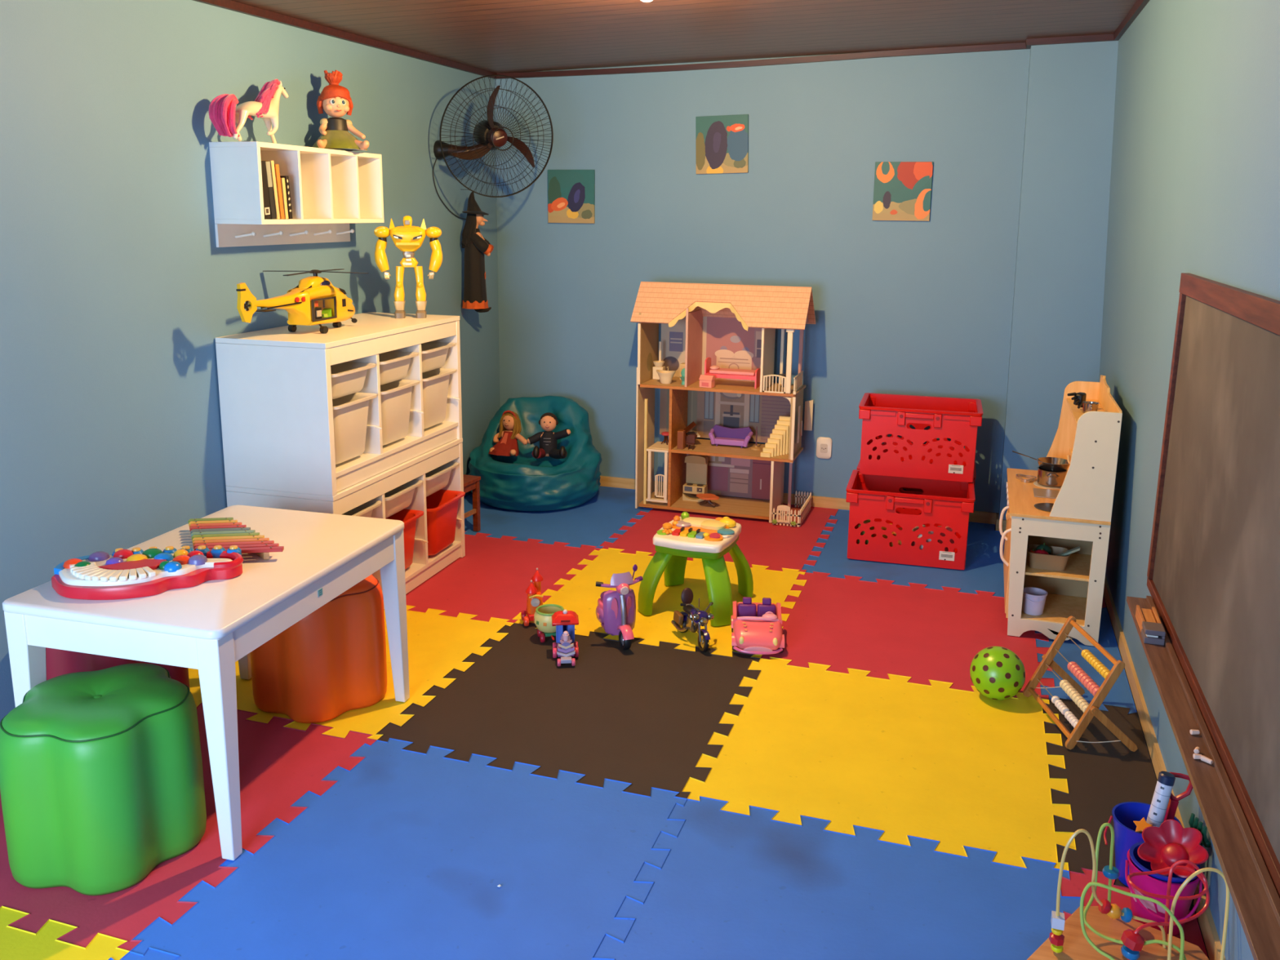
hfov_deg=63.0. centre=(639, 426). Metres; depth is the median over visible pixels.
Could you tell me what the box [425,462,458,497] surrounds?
storage bin
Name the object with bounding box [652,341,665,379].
toy washstand
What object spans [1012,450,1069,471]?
frying pan
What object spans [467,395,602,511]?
beanbag
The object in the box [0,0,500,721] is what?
wall
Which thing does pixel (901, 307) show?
wall
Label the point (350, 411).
storage bin
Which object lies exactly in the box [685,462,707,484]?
backsplash
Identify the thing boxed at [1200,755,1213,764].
stub
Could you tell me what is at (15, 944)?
play mat
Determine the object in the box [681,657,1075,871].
play mat
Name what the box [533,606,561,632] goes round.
bowl
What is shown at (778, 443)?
staircase
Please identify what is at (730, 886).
play mat
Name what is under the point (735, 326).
dollhouse
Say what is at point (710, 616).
spot lamp
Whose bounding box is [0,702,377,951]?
play mat
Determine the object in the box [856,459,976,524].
plastic crate
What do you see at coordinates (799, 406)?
window shutter
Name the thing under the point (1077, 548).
knife
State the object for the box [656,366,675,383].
sink
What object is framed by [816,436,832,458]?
wall outlet
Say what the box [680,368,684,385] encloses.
toilet
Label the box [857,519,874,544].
block
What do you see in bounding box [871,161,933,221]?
picture
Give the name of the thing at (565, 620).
engine
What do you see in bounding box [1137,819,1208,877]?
flower
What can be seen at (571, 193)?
picture
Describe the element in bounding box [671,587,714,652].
motorcycle
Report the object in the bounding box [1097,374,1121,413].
backsplash
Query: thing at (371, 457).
shelf
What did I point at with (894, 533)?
block
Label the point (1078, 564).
shelf
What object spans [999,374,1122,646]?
play kitchen
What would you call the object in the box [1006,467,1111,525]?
countertop
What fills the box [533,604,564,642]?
car
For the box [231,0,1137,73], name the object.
ceiling
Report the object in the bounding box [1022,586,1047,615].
bucket
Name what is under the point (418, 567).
shelf
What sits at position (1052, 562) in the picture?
storage bin
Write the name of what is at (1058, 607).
shelf
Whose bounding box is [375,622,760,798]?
play mat
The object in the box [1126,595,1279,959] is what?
chalk tray
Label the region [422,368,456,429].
storage bin
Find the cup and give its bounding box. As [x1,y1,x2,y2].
[1082,401,1098,413]
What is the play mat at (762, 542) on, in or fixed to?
on the floor
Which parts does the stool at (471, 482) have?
seat, leg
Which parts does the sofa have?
armrest, seat, backrest, armrest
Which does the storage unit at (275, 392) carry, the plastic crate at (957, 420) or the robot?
the robot
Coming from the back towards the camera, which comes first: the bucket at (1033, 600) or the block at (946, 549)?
the block at (946, 549)
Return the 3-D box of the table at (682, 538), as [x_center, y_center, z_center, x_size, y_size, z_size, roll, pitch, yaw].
[0.240,0.568,4.372,0.403,0.355,0.434,5,13,21]
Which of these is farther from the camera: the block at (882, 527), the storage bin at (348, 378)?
the block at (882, 527)
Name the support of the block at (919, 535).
in the plastic crate at (877, 499)
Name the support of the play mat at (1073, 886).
on the floor
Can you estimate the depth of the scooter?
3.94 m
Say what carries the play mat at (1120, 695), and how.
on the floor
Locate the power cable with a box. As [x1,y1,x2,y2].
[432,158,466,219]
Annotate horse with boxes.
[208,79,288,143]
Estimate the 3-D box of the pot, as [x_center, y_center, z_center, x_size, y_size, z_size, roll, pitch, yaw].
[1.744,0.210,4.426,0.124,0.067,0.177,4,12,18]
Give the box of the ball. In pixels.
[969,646,1025,700]
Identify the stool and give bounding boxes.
[0,662,206,895]
[45,647,190,689]
[249,573,386,723]
[462,474,480,531]
[661,431,668,444]
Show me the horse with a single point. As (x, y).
(224, 113)
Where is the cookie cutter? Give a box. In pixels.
[1015,474,1036,483]
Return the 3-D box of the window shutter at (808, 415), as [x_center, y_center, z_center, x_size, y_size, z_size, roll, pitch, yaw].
[0.930,-0.066,5.761,0.044,0.172,0.008,4,12,18]
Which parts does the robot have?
arm, leg, plate, leg, arm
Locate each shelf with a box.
[208,141,384,247]
[335,421,457,477]
[382,541,461,593]
[1021,593,1087,625]
[1024,551,1091,581]
[1066,398,1104,425]
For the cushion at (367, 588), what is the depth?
3.40 m
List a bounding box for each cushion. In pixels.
[1,662,187,740]
[334,574,377,598]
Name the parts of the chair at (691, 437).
backrest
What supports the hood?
attached to the stove at (696, 464)
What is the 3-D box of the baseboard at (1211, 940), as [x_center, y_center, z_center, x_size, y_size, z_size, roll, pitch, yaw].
[1.241,1.177,2.218,0.014,0.060,6.700,4,12,18]
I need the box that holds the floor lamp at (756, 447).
[751,426,761,450]
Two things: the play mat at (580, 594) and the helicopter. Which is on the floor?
the play mat at (580, 594)
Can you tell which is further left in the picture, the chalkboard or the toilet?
the toilet
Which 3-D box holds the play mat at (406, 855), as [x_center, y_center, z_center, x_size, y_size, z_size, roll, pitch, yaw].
[-0.499,1.110,2.630,1.048,0.012,1.048,4,12,18]
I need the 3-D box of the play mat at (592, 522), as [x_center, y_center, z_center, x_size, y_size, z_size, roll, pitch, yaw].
[-0.518,0.460,5.772,1.097,0.012,1.128,4,12,18]
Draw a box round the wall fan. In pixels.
[433,75,553,197]
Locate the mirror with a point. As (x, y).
(635, 567)
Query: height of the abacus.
0.294 m
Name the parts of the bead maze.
board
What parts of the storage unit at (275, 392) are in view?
panel, panel, rail, panel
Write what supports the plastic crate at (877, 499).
on the play mat at (983, 571)
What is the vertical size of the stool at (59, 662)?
0.428 m
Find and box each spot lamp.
[692,613,699,620]
[707,613,714,620]
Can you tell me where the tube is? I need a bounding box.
[1146,770,1175,826]
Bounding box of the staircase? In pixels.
[760,415,790,457]
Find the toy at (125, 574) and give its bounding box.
[51,545,243,599]
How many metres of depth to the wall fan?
5.30 m
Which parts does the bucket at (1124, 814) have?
bail handle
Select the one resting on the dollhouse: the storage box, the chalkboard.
the storage box
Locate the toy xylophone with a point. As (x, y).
(225, 532)
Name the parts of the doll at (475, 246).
hem trim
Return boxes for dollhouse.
[630,281,815,527]
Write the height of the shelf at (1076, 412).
0.011 m
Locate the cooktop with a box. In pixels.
[1032,480,1061,498]
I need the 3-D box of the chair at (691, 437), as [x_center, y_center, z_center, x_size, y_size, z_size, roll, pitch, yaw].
[0.278,0.084,5.669,0.030,0.078,0.030,4,12,18]
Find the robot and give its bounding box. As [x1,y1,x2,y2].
[373,215,442,318]
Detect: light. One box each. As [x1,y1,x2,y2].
[294,297,299,302]
[720,516,736,528]
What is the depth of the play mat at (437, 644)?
3.76 m
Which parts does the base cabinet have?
door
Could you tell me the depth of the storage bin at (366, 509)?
4.19 m
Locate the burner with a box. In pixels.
[1034,502,1053,511]
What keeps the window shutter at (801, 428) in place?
hanging from the dollhouse
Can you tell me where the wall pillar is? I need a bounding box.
[998,40,1118,531]
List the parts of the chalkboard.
frame rail, frame rail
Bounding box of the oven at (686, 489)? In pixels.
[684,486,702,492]
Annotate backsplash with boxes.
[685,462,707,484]
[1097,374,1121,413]
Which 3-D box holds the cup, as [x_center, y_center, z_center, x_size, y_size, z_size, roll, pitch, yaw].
[1.806,-0.074,4.199,0.072,0.047,0.064,-7,14,-34]
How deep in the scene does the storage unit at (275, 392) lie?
3.90 m
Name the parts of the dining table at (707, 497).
leg, leg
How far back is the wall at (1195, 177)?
3.25 m
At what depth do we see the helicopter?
3.99 m
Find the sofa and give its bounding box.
[708,424,753,448]
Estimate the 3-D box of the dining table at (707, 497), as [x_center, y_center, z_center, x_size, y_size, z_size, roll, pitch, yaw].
[0.371,0.407,5.741,0.095,0.058,0.117,-5,13,-24]
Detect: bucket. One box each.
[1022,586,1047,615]
[1103,801,1182,887]
[1124,848,1202,935]
[1129,841,1200,884]
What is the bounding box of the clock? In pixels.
[530,598,539,606]
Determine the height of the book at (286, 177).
0.159 m
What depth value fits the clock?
4.13 m
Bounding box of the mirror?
[632,564,637,579]
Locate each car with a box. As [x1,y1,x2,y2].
[520,568,542,626]
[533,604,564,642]
[730,596,784,654]
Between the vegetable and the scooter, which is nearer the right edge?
the vegetable
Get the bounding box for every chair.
[684,435,688,448]
[688,434,694,449]
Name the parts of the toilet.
bowl, lid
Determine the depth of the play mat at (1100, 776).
3.08 m
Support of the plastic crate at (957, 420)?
on the plastic crate at (910, 491)
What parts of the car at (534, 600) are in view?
arch trim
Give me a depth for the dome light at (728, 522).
4.37 m
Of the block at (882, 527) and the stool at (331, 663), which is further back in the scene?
the block at (882, 527)
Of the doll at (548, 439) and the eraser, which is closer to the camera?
the eraser
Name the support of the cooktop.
in the play kitchen
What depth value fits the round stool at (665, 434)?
5.81 m
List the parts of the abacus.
rod, post, cross rail, rod, support leg, cross rail, post, cord, support leg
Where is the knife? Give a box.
[1056,546,1079,555]
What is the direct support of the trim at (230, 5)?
attached to the wall at (117, 291)
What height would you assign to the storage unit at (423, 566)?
0.575 m
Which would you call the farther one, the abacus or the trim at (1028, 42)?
the trim at (1028, 42)
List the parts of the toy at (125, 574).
corner trim, knob, knob, knob, knob, knob, handle, knob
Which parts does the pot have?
handle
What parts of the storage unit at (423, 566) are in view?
panel, panel, rail, panel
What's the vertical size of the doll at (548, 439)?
0.245 m
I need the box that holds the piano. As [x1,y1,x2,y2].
[684,421,700,446]
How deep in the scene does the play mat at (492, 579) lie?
4.71 m
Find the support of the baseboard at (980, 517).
attached to the wall at (901, 307)
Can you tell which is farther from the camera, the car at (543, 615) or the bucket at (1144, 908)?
the car at (543, 615)
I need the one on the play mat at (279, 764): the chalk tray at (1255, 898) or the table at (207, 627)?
the table at (207, 627)
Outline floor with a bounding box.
[995,525,1209,959]
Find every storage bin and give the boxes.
[330,361,375,399]
[332,392,377,464]
[341,499,381,517]
[378,351,418,385]
[380,379,419,445]
[384,479,422,518]
[385,508,423,568]
[421,342,455,373]
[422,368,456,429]
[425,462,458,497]
[426,489,465,555]
[1026,543,1070,571]
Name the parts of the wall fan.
arm, blade, blade, blade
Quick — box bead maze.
[1026,822,1229,959]
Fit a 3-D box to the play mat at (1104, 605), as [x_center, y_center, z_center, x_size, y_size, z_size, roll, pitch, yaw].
[1.979,0.666,4.907,0.298,0.012,1.008,4,12,18]
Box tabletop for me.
[654,536,738,559]
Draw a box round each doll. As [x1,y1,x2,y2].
[312,70,368,151]
[461,189,493,312]
[488,410,528,456]
[527,412,570,458]
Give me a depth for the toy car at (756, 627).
3.92 m
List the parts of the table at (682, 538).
leg, knob, knob, leg, knob, knob, cymbal plate, leg, leg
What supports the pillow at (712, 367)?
on the bed
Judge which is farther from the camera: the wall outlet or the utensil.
the wall outlet
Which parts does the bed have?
headboard, bed frame, mattress, footboard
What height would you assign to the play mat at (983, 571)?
0.012 m
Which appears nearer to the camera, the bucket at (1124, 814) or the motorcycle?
the bucket at (1124, 814)
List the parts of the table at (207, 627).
leg, leg, leg, leg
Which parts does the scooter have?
seat, shield panel, shield panel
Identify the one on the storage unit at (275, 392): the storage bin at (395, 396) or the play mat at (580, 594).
the storage bin at (395, 396)
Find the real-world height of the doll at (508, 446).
0.251 m
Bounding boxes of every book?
[261,160,271,219]
[265,161,275,219]
[266,160,279,218]
[274,164,284,218]
[280,175,293,218]
[280,177,288,218]
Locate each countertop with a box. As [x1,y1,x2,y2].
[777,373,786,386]
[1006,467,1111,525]
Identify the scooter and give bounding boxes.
[595,564,643,649]
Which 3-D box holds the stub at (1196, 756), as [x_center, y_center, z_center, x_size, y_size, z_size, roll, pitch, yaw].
[1.190,0.704,2.231,0.016,0.012,0.012,2,12,8]
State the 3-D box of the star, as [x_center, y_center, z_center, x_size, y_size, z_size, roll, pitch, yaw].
[1.215,0.966,2.523,0.040,0.033,0.038,1,12,2]
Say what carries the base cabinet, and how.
on the dollhouse
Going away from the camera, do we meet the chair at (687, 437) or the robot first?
the robot
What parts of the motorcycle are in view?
backrest, seat, fuel tank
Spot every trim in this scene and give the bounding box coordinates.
[192,0,497,79]
[494,33,1118,79]
[1113,0,1150,39]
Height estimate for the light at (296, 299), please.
0.018 m
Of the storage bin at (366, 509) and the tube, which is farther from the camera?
the storage bin at (366, 509)
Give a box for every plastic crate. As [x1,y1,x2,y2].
[845,469,975,569]
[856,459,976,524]
[858,392,983,482]
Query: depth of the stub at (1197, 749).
2.25 m
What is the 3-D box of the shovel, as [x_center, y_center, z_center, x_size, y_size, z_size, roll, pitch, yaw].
[1.309,0.984,2.582,0.096,0.276,0.028,2,12,6]
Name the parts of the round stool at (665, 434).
seat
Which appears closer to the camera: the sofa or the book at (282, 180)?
the book at (282, 180)
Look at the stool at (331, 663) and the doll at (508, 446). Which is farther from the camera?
the doll at (508, 446)
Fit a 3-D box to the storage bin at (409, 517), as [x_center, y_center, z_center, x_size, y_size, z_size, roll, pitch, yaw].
[-1.183,0.496,4.488,0.432,0.232,0.317,4,12,16]
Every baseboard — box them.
[600,475,1006,531]
[1103,576,1226,959]
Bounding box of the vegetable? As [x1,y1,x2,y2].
[1035,542,1051,554]
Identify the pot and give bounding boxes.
[1036,466,1067,487]
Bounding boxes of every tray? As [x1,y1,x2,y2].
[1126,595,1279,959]
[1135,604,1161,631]
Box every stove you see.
[682,453,707,502]
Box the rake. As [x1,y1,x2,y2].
[1188,813,1210,911]
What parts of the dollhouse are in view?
post, panel, lift rail, panel, lift post, lift frame, lift frame, lift post, gable trim, panel, panel, panel, post, post, railing, panel, balcony post, balcony post, porch post, post, panel, railing, balcony post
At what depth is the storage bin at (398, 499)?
4.41 m
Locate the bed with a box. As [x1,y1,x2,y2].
[704,357,760,388]
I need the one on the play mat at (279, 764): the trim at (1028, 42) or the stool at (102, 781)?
the stool at (102, 781)
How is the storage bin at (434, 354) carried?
in the storage unit at (275, 392)
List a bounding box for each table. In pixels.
[2,505,409,860]
[637,511,753,626]
[696,493,719,506]
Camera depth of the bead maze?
2.27 m
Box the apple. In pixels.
[1034,547,1048,554]
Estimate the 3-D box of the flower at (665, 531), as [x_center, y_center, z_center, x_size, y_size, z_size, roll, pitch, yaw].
[0.114,0.430,4.287,0.043,0.014,0.044,5,13,21]
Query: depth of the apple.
4.09 m
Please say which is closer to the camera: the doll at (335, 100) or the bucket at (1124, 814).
the bucket at (1124, 814)
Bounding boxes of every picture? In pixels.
[547,169,595,223]
[695,114,748,173]
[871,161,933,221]
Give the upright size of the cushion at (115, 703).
0.034 m
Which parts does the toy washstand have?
mirror post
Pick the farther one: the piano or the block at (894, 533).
the piano
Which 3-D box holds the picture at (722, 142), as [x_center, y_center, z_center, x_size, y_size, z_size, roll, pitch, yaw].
[0.444,-1.528,5.658,0.290,0.303,0.012,3,12,18]
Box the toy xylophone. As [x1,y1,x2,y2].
[187,517,284,559]
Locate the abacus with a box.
[1022,615,1137,751]
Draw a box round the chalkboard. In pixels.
[1146,272,1279,897]
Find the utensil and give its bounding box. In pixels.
[1066,391,1086,408]
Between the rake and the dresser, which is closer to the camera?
the rake
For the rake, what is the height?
0.235 m
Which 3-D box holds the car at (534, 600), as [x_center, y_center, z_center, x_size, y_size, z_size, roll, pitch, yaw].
[-0.416,0.676,4.153,0.096,0.222,0.125,-3,12,-16]
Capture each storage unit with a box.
[215,311,462,496]
[226,438,465,609]
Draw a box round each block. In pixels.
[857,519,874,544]
[875,523,896,546]
[891,527,902,546]
[911,524,925,546]
[914,531,933,549]
[937,525,955,551]
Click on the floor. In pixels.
(995, 526)
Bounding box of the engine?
[551,609,578,666]
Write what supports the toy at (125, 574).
on the table at (207, 627)
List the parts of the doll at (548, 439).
trouser leg, trouser leg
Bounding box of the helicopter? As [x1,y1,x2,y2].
[235,268,368,333]
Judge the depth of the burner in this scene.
4.09 m
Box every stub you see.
[1189,729,1199,734]
[1192,753,1202,759]
[1193,746,1200,754]
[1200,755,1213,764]
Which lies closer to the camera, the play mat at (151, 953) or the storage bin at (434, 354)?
the play mat at (151, 953)
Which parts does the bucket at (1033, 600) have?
bail handle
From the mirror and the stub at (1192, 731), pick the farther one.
the mirror
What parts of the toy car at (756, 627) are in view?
panel, seat, plate, seat, panel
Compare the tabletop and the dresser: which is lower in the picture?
the tabletop
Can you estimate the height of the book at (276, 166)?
0.199 m
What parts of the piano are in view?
lid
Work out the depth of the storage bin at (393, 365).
4.30 m
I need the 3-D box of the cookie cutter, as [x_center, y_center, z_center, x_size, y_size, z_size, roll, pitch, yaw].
[1.673,0.223,4.514,0.076,0.014,0.099,0,12,-2]
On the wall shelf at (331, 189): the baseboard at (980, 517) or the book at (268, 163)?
the book at (268, 163)
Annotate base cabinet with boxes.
[676,429,685,449]
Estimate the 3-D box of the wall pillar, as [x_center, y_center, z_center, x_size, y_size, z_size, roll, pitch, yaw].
[2.133,-0.727,5.201,0.543,2.800,0.130,4,12,18]
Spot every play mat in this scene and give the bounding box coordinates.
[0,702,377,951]
[0,906,129,959]
[108,946,179,959]
[130,737,687,959]
[187,604,513,739]
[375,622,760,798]
[405,531,600,622]
[463,486,652,548]
[511,547,806,657]
[592,795,1080,959]
[599,503,838,572]
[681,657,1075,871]
[760,571,1054,699]
[801,509,1004,597]
[1034,607,1136,713]
[1042,697,1156,887]
[1061,867,1208,957]
[1102,595,1106,608]
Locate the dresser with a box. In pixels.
[680,362,684,379]
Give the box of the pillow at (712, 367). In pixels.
[710,364,719,369]
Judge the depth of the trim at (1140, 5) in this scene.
4.32 m
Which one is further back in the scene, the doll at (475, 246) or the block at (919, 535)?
the doll at (475, 246)
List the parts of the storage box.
panel, lid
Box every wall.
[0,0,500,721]
[494,48,1030,525]
[1098,0,1279,959]
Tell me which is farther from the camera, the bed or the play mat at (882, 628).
the bed
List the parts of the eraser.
wood handle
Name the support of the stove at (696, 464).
on the dollhouse
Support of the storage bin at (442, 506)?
on the storage unit at (423, 566)
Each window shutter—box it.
[796,404,800,443]
[800,421,802,435]
[804,400,813,431]
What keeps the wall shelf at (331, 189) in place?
attached to the wall at (117, 291)
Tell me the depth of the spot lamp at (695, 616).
3.91 m
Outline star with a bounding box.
[1133,817,1152,832]
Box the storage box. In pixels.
[698,374,715,387]
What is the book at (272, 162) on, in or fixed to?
on the wall shelf at (331, 189)
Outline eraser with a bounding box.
[1135,604,1165,645]
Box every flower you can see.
[662,528,672,534]
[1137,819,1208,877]
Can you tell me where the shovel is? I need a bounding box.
[1163,772,1192,822]
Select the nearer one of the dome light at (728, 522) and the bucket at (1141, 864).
the bucket at (1141, 864)
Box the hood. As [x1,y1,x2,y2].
[684,453,707,464]
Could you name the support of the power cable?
attached to the wall at (117, 291)
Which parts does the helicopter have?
rotor blade, rotor blade, screen panel, door frame, seat, seat, rotor blade, rotor blade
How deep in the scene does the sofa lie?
5.76 m
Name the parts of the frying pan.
pan handle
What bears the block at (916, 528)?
in the plastic crate at (877, 499)
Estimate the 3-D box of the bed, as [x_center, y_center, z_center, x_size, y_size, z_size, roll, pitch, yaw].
[0.499,-0.294,5.625,0.284,0.145,0.112,4,12,18]
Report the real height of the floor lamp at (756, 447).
0.125 m
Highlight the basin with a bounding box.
[653,360,664,367]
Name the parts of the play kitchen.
handle, handle, door, frame, door, panel, panel, panel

